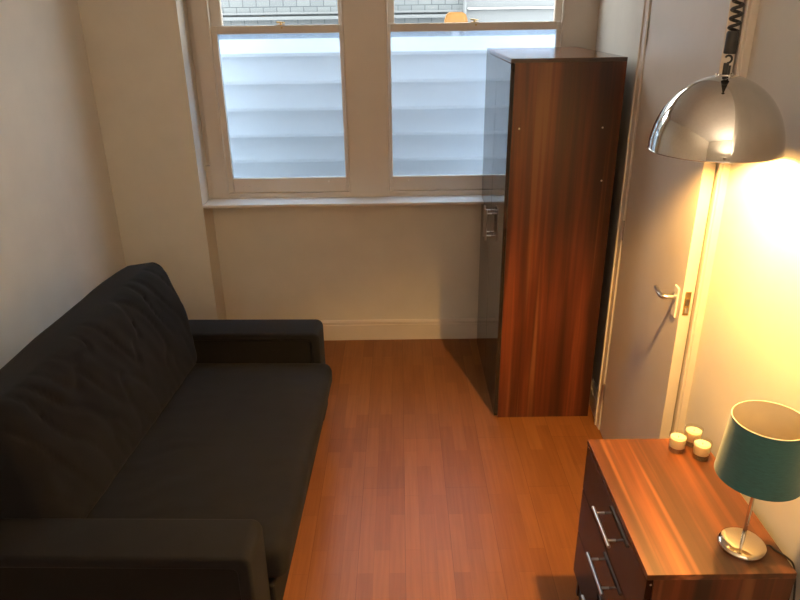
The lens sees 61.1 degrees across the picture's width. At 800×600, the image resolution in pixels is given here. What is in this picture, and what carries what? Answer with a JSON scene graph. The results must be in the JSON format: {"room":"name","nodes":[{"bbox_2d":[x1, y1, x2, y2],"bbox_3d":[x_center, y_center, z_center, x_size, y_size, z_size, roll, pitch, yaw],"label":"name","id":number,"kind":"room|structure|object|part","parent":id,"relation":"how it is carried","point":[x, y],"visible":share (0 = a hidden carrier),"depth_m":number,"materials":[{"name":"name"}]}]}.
{"room":"living room","nodes":[
{"label":"living room","id":0,"kind":"room"},
{"bbox_2d":[0,0,125,368],"bbox_3d":[-1.755,0.086,1.321,0.120,2.950,6.170,-1,23,0],"label":"wall","id":1,"kind":"structure","parent":0,"point":[60,238],"depth_m":3.26,"materials":[{"name":"paint"}]},
{"bbox_2d":[77,0,599,320],"bbox_3d":[-0.288,-1.081,3.995,2.830,2.950,0.342,-1,23,0],"label":"wall","id":2,"kind":"structure","parent":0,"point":[392,262],"depth_m":4.11,"materials":[{"name":"paint"}]},
{"bbox_2d":[208,0,348,192],"bbox_3d":[-0.693,-1.467,3.872,0.758,1.712,0.102,-1,23,0],"label":"window","id":3,"kind":"structure","parent":2,"relation":"attached to","point":[281,95],"depth_m":3.98,"materials":[{"name":"glass"}]},
{"bbox_3d":[-0.699,-1.901,3.720,0.758,0.795,0.040,-1,23,0],"label":"sash","id":4,"kind":"part","parent":3,"relation":"part of","materials":[{"name":"paint"}]},
{"bbox_3d":[-0.681,-1.130,3.994,0.699,0.832,0.004,-1,23,0],"label":"frosted pane","id":5,"kind":"part","parent":3,"relation":"part of","materials":[{"name":"white glass"}]},
{"bbox_2d":[321,318,476,339],"bbox_3d":[-0.284,0.242,4.476,2.800,0.140,0.220,-1,23,0],"label":"baseboard","id":6,"kind":"structure","parent":2,"relation":"attached to","point":[396,329],"depth_m":4.55,"materials":[{"name":"paint"}]},
{"bbox_2d":[387,0,562,190],"bbox_3d":[0.418,-1.482,3.869,0.995,1.712,0.102,-1,23,0],"label":"window","id":7,"kind":"structure","parent":2,"relation":"attached to","point":[437,71],"depth_m":3.96,"materials":[{"name":"glass"}]},
{"bbox_3d":[0.412,-1.916,3.717,0.995,0.795,0.040,-1,23,0],"label":"sash","id":8,"kind":"part","parent":7,"relation":"part of","materials":[{"name":"paint"}]},
{"bbox_2d":[283,338,602,599],"bbox_3d":[-0.209,1.487,1.871,3.170,0.100,6.270,-1,23,0],"label":"floor","id":9,"kind":"structure","parent":0,"point":[417,490],"depth_m":3.15,"materials":[{"name":"laminate"}]},
{"bbox_2d":[0,262,331,599],"bbox_3d":[-0.970,0.505,2.812,1.230,0.984,1.690,0,23,2],"label":"sofa","id":10,"kind":"object","parent":9,"relation":"on","point":[148,451],"visible":1,"depth_m":2.46,"materials":[{"name":"grey fabric"}]},
{"bbox_2d":[0,262,196,518],"bbox_3d":[-1.212,0.328,2.742,0.329,0.597,1.347,1,23,4],"label":"cushion","id":11,"kind":"object","parent":10,"relation":"on","point":[83,403],"depth_m":2.47,"materials":[{"name":"grey fabric"}]},
{"bbox_3d":[-1.039,0.988,2.198,1.123,0.481,0.154,0,23,2],"label":"arm panel","id":12,"kind":"part","parent":10,"relation":"part of","materials":[{"name":"grey fabric"}]},
{"bbox_3d":[-1.018,0.969,2.189,1.164,0.523,0.178,0,23,2],"label":"arm","id":13,"kind":"part","parent":10,"relation":"part of","materials":[{"name":"grey fabric"}]},
{"bbox_2d":[86,363,331,577],"bbox_3d":[-0.795,0.621,2.857,0.884,0.150,1.326,0,23,2],"label":"seat cushion","id":14,"kind":"object","parent":10,"relation":"on","point":[232,440],"depth_m":2.70,"materials":[{"name":"grey fabric"}]},
{"bbox_3d":[-1.003,0.393,3.588,1.123,0.481,0.154,0,23,2],"label":"arm panel","id":15,"kind":"part","parent":10,"relation":"part of","materials":[{"name":"grey fabric"}]},
{"bbox_3d":[-0.983,0.374,3.579,1.164,0.523,0.178,0,23,2],"label":"arm","id":16,"kind":"part","parent":10,"relation":"part of","materials":[{"name":"grey fabric"}]},
{"bbox_2d":[477,47,627,416],"bbox_3d":[0.736,-0.386,3.738,0.547,1.847,0.887,-1,23,0],"label":"wardrobe","id":17,"kind":"object","parent":9,"relation":"on","point":[552,117],"visible":1,"depth_m":3.32,"materials":[{"name":"brown wood"}]},
{"bbox_3d":[0.480,-0.437,3.754,0.036,0.175,0.012,-1,23,0],"label":"handle","id":18,"kind":"part","parent":17,"relation":"part of","materials":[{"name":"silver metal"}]},
{"bbox_3d":[0.507,-0.467,3.946,0.018,1.814,0.440,-1,23,0],"label":"door","id":19,"kind":"part","parent":17,"relation":"part of","materials":[{"name":"black paint"}]},
{"bbox_3d":[0.480,-0.409,3.690,0.036,0.175,0.012,-1,23,0],"label":"handle","id":20,"kind":"part","parent":17,"relation":"part of","materials":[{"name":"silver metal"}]},
{"bbox_3d":[0.508,-0.291,3.537,0.018,1.814,0.440,-1,23,0],"label":"door","id":21,"kind":"part","parent":17,"relation":"part of","materials":[{"name":"black paint"}]},
{"bbox_3d":[0.742,-1.227,3.379,0.511,0.018,0.886,-1,23,0],"label":"panel","id":22,"kind":"part","parent":17,"relation":"part of","materials":[{"name":"brown wood"}]},
{"bbox_2d":[573,438,796,599],"bbox_3d":[0.823,0.911,2.169,0.420,0.695,0.604,-1,23,0],"label":"dresser","id":23,"kind":"object","parent":9,"relation":"on","point":[653,513],"visible":0.95,"depth_m":1.99,"materials":[{"name":"brown wood"}]},
{"bbox_3d":[0.658,1.043,2.225,0.018,0.182,0.600,-1,23,0],"label":"drawer","id":24,"kind":"part","parent":23,"relation":"part of","materials":[{"name":"brown paint"}]},
{"bbox_3d":[0.629,0.868,2.152,0.034,0.011,0.174,-1,23,0],"label":"handle","id":25,"kind":"part","parent":23,"relation":"part of","materials":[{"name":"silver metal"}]},
{"bbox_3d":[0.655,0.870,2.151,0.018,0.182,0.600,-1,23,0],"label":"drawer","id":26,"kind":"part","parent":23,"relation":"part of","materials":[{"name":"brown paint"}]},
{"bbox_3d":[0.627,0.694,2.078,0.034,0.011,0.174,-1,23,0],"label":"handle","id":27,"kind":"part","parent":23,"relation":"part of","materials":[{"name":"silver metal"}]},
{"bbox_3d":[0.652,0.696,2.076,0.018,0.182,0.600,-1,23,0],"label":"drawer","id":28,"kind":"part","parent":23,"relation":"part of","materials":[{"name":"brown paint"}]},
{"bbox_3d":[0.849,0.804,2.441,0.367,0.677,0.018,-1,23,0],"label":"panel","id":29,"kind":"part","parent":23,"relation":"part of","materials":[{"name":"brown wood"}]},
{"bbox_2d":[668,433,686,449],"bbox_3d":[0.916,0.470,2.236,0.058,0.062,0.058,-1,23,0],"label":"candle","id":30,"kind":"object","parent":23,"relation":"on","point":[677,441],"visible":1,"depth_m":2.22,"materials":[{"name":"beige wax"}]},
{"bbox_2d":[685,427,702,442],"bbox_3d":[0.981,0.455,2.268,0.058,0.062,0.058,-1,23,0],"label":"candle","id":31,"kind":"object","parent":23,"relation":"on","point":[692,434],"visible":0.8,"depth_m":2.25,"materials":[{"name":"beige wax"}]},
{"bbox_2d":[693,439,710,456],"bbox_3d":[0.979,0.484,2.199,0.058,0.062,0.058,-1,23,0],"label":"candle","id":32,"kind":"object","parent":23,"relation":"on","point":[701,448],"visible":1,"depth_m":2.18,"materials":[{"name":"beige wax"}]},
{"bbox_3d":[0.850,1.034,1.904,0.367,0.677,0.018,-1,23,0],"label":"panel","id":33,"kind":"part","parent":23,"relation":"part of","materials":[{"name":"brown wood"}]},
{"bbox_2d":[714,400,799,599],"bbox_3d":[0.933,0.735,1.852,0.215,0.938,0.248,-1,23,0],"label":"table lamp","id":34,"kind":"object","parent":23,"relation":"on","point":[758,456],"visible":0.98,"depth_m":1.70,"materials":[{"name":"fabric"}]},
{"bbox_3d":[0.925,0.375,1.719,0.210,0.168,0.210,-1,23,0],"label":"lamp shade","id":35,"kind":"part","parent":34,"relation":"part of","materials":[{"name":"teal fabric"}]},
{"bbox_3d":[1.027,0.937,1.885,0.028,0.539,0.150,-8,24,-17],"label":"cord","id":36,"kind":"part","parent":34,"relation":"part of","materials":[{"name":"black plastic"}]},
{"bbox_2d":[594,0,759,434],"bbox_3d":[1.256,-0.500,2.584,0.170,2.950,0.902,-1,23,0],"label":"door frame","id":37,"kind":"structure","parent":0,"point":[744,0],"depth_m":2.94,"materials":[{"name":"paint"}]},
{"bbox_2d":[592,0,799,599],"bbox_3d":[1.155,0.046,1.312,0.200,2.950,6.170,-1,23,0],"label":"wall","id":38,"kind":"structure","parent":0,"point":[749,346],"depth_m":2.01,"materials":[{"name":"paint"}]},
{"bbox_2d":[589,376,597,418],"bbox_3d":[1.071,1.371,1.793,0.068,0.140,6.012,-1,23,1],"label":"baseboard","id":39,"kind":"structure","parent":38,"relation":"attached to","point":[594,390],"depth_m":3.72,"materials":[{"name":"paint"}]},
{"bbox_2d":[600,0,743,438],"bbox_3d":[1.002,-0.141,2.763,0.102,2.140,0.822,0,23,3],"label":"door","id":40,"kind":"structure","parent":38,"relation":"in","point":[668,203],"depth_m":2.62,"materials":[{"name":"paint"}]},
{"bbox_3d":[0.963,-0.028,2.470,0.057,0.028,0.102,-1,23,0],"label":"handle","id":41,"kind":"part","parent":40,"relation":"part of","materials":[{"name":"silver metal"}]},
{"bbox_3d":[0.993,0.005,2.444,0.006,0.115,0.040,0,23,3],"label":"handle plate","id":42,"kind":"part","parent":40,"relation":"part of","materials":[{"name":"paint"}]},
{"bbox_3d":[1.012,0.013,2.391,0.021,0.090,0.002,0,23,3],"label":"latch plate","id":43,"kind":"part","parent":40,"relation":"part of","materials":[{"name":"gold metal"}]},
{"bbox_3d":[-0.251,-1.348,0.744,3.170,0.100,6.430,-1,23,0],"label":"ceiling","id":44,"kind":"structure","parent":0,"visible":0},
{"bbox_2d":[647,0,785,163],"bbox_3d":[0.820,-0.971,1.545,0.332,1.253,0.332,-13,26,-26],"label":"pendant lamp","id":45,"kind":"object","parent":44,"relation":"hanging from","point":[725,117],"visible":1,"depth_m":1.65,"materials":[{"name":"silver metal"}]},
{"bbox_3d":[0.819,-1.092,1.493,0.031,0.938,0.031,-1,23,0],"label":"coiled cord","id":46,"kind":"part","parent":45,"relation":"part of","materials":[{"name":"black plastic"}]},
{"label":"outside","id":47,"kind":"structure","parent":0,"visible":0},
{"bbox_3d":[0.013,-0.509,7.032,8.000,0.100,4.670,-1,23,0],"label":"ground","id":48,"kind":"structure","parent":47,"visible":0},
{"bbox_2d":[221,0,554,25],"bbox_3d":[-0.007,-1.802,6.179,5.200,2.950,0.220,-1,23,0],"label":"wall","id":49,"kind":"structure","parent":48,"relation":"on","point":[228,6],"depth_m":5.79,"materials":[{"name":"white paint"}]},
{"bbox_2d":[222,10,462,20],"bbox_3d":[-1.042,-2.423,5.785,3.150,0.060,0.050,-1,23,0],"label":"trim","id":50,"kind":"structure","parent":49,"relation":"attached to","point":[407,11],"depth_m":5.77,"materials":[{"name":"stone"}]},
{"bbox_2d":[463,0,466,13],"bbox_3d":[0.559,-1.728,6.050,0.027,2.900,0.027,-1,23,0],"label":"drain pipe","id":51,"kind":"object","parent":49,"relation":"attached to","point":[464,1],"visible":0.02,"depth_m":5.71,"materials":[{"name":"plastic"}]},
{"bbox_2d":[467,6,553,9],"bbox_3d":[1.578,-2.490,5.754,2.010,0.015,0.030,-1,23,0],"label":"trim","id":52,"kind":"structure","parent":49,"relation":"attached to","point":[547,6],"depth_m":5.74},
{"bbox_2d":[444,12,467,22],"bbox_3d":[0.426,-1.097,5.432,0.170,2.230,0.152,-1,23,0],"label":"hood","id":53,"kind":"object","parent":48,"relation":"on","point":[451,17],"visible":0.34,"depth_m":4.94,"materials":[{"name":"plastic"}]}
]}

